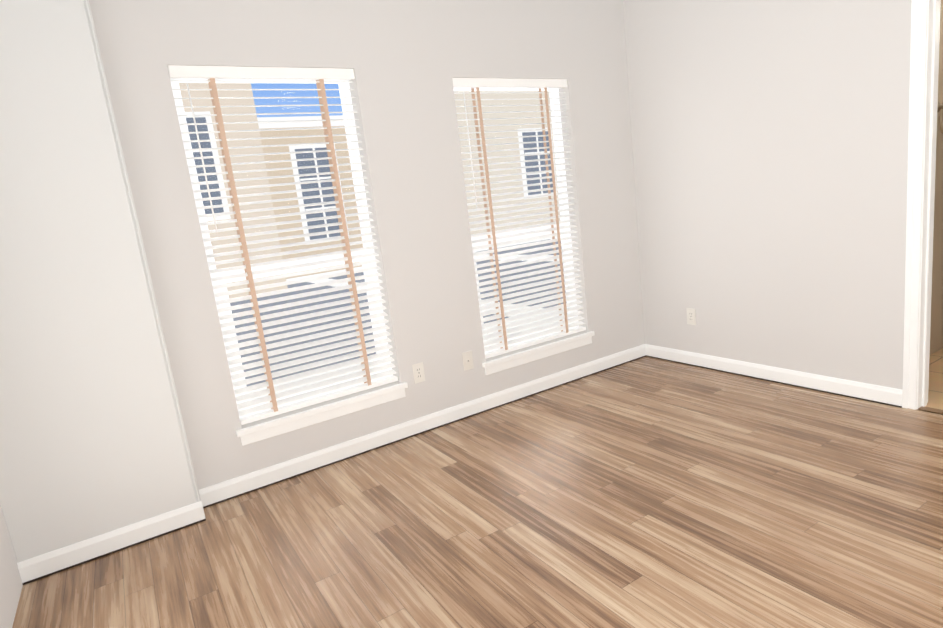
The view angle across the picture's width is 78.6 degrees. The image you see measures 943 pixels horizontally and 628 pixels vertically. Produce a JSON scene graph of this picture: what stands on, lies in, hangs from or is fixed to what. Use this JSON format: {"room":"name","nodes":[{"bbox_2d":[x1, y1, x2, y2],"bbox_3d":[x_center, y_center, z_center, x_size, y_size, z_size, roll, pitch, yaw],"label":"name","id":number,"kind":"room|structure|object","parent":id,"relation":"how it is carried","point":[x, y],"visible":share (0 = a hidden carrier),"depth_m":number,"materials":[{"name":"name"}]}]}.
{"room":"empty room","nodes":[
{"label":"empty room","id":0,"kind":"room"},
{"bbox_2d":[0,504,22,627],"bbox_3d":[-1.247,-0.083,0.786,0.150,2.740,3.278,-13,12,-30],"label":"wall","id":1,"kind":"structure","parent":0,"point":[11,585],"depth_m":2.17,"materials":[{"name":"grey paint"}]},
{"bbox_2d":[0,0,200,562],"bbox_3d":[-1.729,-0.318,2.320,0.689,2.739,0.139,-13,12,-30],"label":"wall","id":2,"kind":"structure","parent":0,"point":[93,440],"depth_m":2.33,"materials":[{"name":"white paint"}]},
{"bbox_2d":[17,496,208,584],"bbox_3d":[-1.532,0.981,2.500,0.690,0.092,0.018,-13,12,-30],"label":"baseboard","id":3,"kind":"structure","parent":2,"relation":"attached to","point":[69,557],"depth_m":2.48,"materials":[{"name":"white wood"}]},
{"bbox_2d":[89,0,644,489],"bbox_3d":[-0.482,-0.645,3.244,4.150,2.740,0.150,-13,12,-30],"label":"wall","id":4,"kind":"structure","parent":0,"point":[405,60],"depth_m":3.21,"materials":[{"name":"grey paint"}]},
{"bbox_2d":[170,79,392,417],"bbox_3d":[-0.940,-0.366,3.036,0.876,1.716,0.049,-13,12,-30],"label":"window","id":5,"kind":"structure","parent":4,"relation":"in","point":[180,111],"depth_m":3.01,"materials":[{"name":"white plastic"}]},
{"bbox_2d":[168,65,397,424],"bbox_3d":[-0.897,-0.362,2.967,0.872,1.706,0.077,-13,12,-30],"label":"window blind","id":6,"kind":"object","parent":5,"relation":"attached to","point":[213,75],"visible":0.9,"depth_m":2.96,"materials":[{"name":"white plastic"}]},
{"bbox_2d":[236,382,407,445],"bbox_3d":[-0.796,0.522,3.144,0.940,0.085,0.148,-13,12,-30],"label":"window sill","id":7,"kind":"structure","parent":4,"relation":"attached to","point":[273,428],"depth_m":3.06,"materials":[{"name":"white wood"}]},
{"bbox_2d":[412,362,424,383],"bbox_3d":[-0.308,0.345,3.373,0.070,0.114,0.007,-13,12,-30],"label":"electrical outlet","id":8,"kind":"object","parent":4,"relation":"attached to","point":[418,372],"visible":1,"depth_m":3.37,"materials":[{"name":"white plastic"}]},
{"bbox_2d":[199,344,644,505],"bbox_3d":[0.009,0.586,3.594,3.160,0.092,0.020,-13,12,-30],"label":"baseboard","id":9,"kind":"structure","parent":4,"relation":"attached to","point":[244,484],"depth_m":3.34,"materials":[{"name":"white wood"}]},
{"bbox_2d":[462,350,473,370],"bbox_3d":[-0.021,0.287,3.545,0.070,0.114,0.012,-13,12,-30],"label":"outlet","id":10,"kind":"object","parent":4,"relation":"attached to","point":[467,357],"visible":1,"depth_m":3.54,"materials":[{"name":"white plastic"}]},
{"bbox_2d":[454,88,578,352],"bbox_3d":[0.296,-0.628,3.788,0.876,1.696,0.049,-13,12,-30],"label":"window","id":11,"kind":"structure","parent":4,"relation":"in","point":[557,113],"depth_m":3.88,"materials":[{"name":"white plastic"}]},
{"bbox_2d":[452,78,585,358],"bbox_3d":[0.339,-0.625,3.718,0.872,1.686,0.077,-13,12,-30],"label":"window blind","id":12,"kind":"object","parent":11,"relation":"attached to","point":[497,83],"visible":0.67,"depth_m":3.72,"materials":[{"name":"white plastic"}]},
{"bbox_2d":[482,331,594,374],"bbox_3d":[0.439,0.250,3.894,0.940,0.085,0.148,-13,12,-30],"label":"window sill","id":13,"kind":"structure","parent":4,"relation":"attached to","point":[525,356],"depth_m":3.81,"materials":[{"name":"white wood"}]},
{"bbox_2d":[12,348,942,627],"bbox_3d":[1.323,0.725,2.491,5.870,0.084,3.600,-13,12,-30],"label":"floor","id":14,"kind":"structure","parent":0,"point":[648,492],"depth_m":2.30,"materials":[{"name":"brown wood"}]},
{"bbox_2d":[623,0,910,389],"bbox_3d":[2.140,-0.864,2.736,0.120,2.740,3.450,-13,12,-30],"label":"wall","id":15,"kind":"structure","parent":0,"point":[770,147],"depth_m":3.32,"materials":[{"name":"grey paint"}]},
{"bbox_2d":[686,308,695,324],"bbox_3d":[1.518,0.018,3.983,0.007,0.114,0.070,-13,12,-30],"label":"electrical outlet","id":16,"kind":"object","parent":15,"relation":"attached to","point":[691,316],"visible":1,"depth_m":3.98,"materials":[{"name":"white plastic"}]},
{"bbox_2d":[645,344,902,407],"bbox_3d":[1.778,0.357,3.674,0.020,0.092,1.665,-13,12,-30],"label":"baseboard","id":17,"kind":"structure","parent":15,"relation":"attached to","point":[842,387],"depth_m":3.48,"materials":[{"name":"white wood"}]},
{"bbox_2d":[902,0,942,414],"bbox_3d":[2.358,-0.521,2.510,0.152,2.103,0.736,-13,12,-30],"label":"door frame","id":18,"kind":"structure","parent":15,"relation":"attached to","point":[924,63],"depth_m":2.75,"materials":[{"name":"white wood"}]},
{"bbox_2d":[930,0,942,354],"bbox_3d":[2.543,-0.814,2.218,0.007,2.740,2.140,-13,12,-30],"label":"wall","id":19,"kind":"structure","parent":0,"point":[936,336],"depth_m":2.81,"materials":[{"name":"beige paint"}]},
{"bbox_2d":[937,102,942,134],"bbox_3d":[2.752,-1.141,3.371,0.172,0.201,0.054,-13,12,-30],"label":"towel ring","id":20,"kind":"object","parent":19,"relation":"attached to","point":[939,107],"visible":0.88,"depth_m":3.33,"materials":[{"name":"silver metal"}]},
{"label":"outside","id":21,"kind":"structure","parent":0,"visible":0},
{"bbox_2d":[179,83,567,400],"bbox_3d":[-2.540,0.758,10.988,32.000,15.600,13.900,-13,12,-30],"label":"building","id":22,"kind":"structure","parent":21,"point":[226,110],"depth_m":10.90,"materials":[{"name":"beige"}]}
]}

